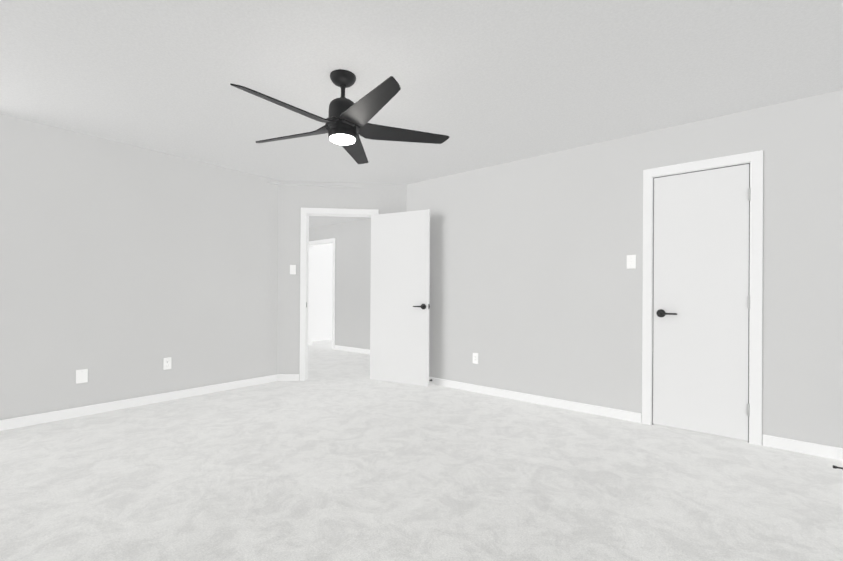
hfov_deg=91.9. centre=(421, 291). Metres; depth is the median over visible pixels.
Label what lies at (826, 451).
baseboard
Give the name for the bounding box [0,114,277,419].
wall
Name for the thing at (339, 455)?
floor
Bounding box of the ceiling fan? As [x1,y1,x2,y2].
[230,69,448,163]
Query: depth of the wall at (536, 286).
3.61 m
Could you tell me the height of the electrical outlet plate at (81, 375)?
0.117 m
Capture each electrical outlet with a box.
[163,357,170,369]
[473,353,477,363]
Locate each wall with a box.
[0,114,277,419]
[277,180,406,380]
[309,219,370,349]
[313,243,332,340]
[406,90,842,447]
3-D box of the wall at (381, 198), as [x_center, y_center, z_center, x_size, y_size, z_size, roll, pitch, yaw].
[-0.978,-0.132,5.098,1.562,2.440,0.120,0,0,-6]
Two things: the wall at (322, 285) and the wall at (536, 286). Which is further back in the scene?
the wall at (322, 285)
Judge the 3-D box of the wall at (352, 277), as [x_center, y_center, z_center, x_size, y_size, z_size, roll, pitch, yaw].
[0.349,-0.122,6.202,8.473,2.440,0.120,0,0,39]
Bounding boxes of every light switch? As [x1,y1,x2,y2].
[290,265,295,273]
[627,255,635,268]
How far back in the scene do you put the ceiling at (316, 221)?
7.25 m
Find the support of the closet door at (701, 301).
in the wall at (536, 286)
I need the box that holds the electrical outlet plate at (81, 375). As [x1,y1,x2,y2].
[76,369,87,383]
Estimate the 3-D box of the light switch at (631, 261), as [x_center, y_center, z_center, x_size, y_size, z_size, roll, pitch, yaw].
[1.788,-0.257,3.477,0.072,0.117,0.021,0,0,39]
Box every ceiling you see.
[0,0,842,184]
[266,182,370,227]
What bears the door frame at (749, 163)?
attached to the wall at (536, 286)
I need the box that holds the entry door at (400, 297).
[370,209,429,385]
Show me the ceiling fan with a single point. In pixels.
(347, 124)
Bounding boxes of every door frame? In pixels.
[300,208,378,380]
[308,238,335,348]
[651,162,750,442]
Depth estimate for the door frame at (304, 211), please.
4.98 m
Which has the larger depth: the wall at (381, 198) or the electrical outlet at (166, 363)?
the wall at (381, 198)
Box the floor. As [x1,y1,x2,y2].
[0,339,842,560]
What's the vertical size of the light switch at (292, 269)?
0.117 m
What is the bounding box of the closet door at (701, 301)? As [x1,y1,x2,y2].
[653,164,750,440]
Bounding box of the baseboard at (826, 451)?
[0,345,842,460]
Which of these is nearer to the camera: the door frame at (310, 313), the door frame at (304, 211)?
the door frame at (304, 211)
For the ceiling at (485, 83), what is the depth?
2.49 m

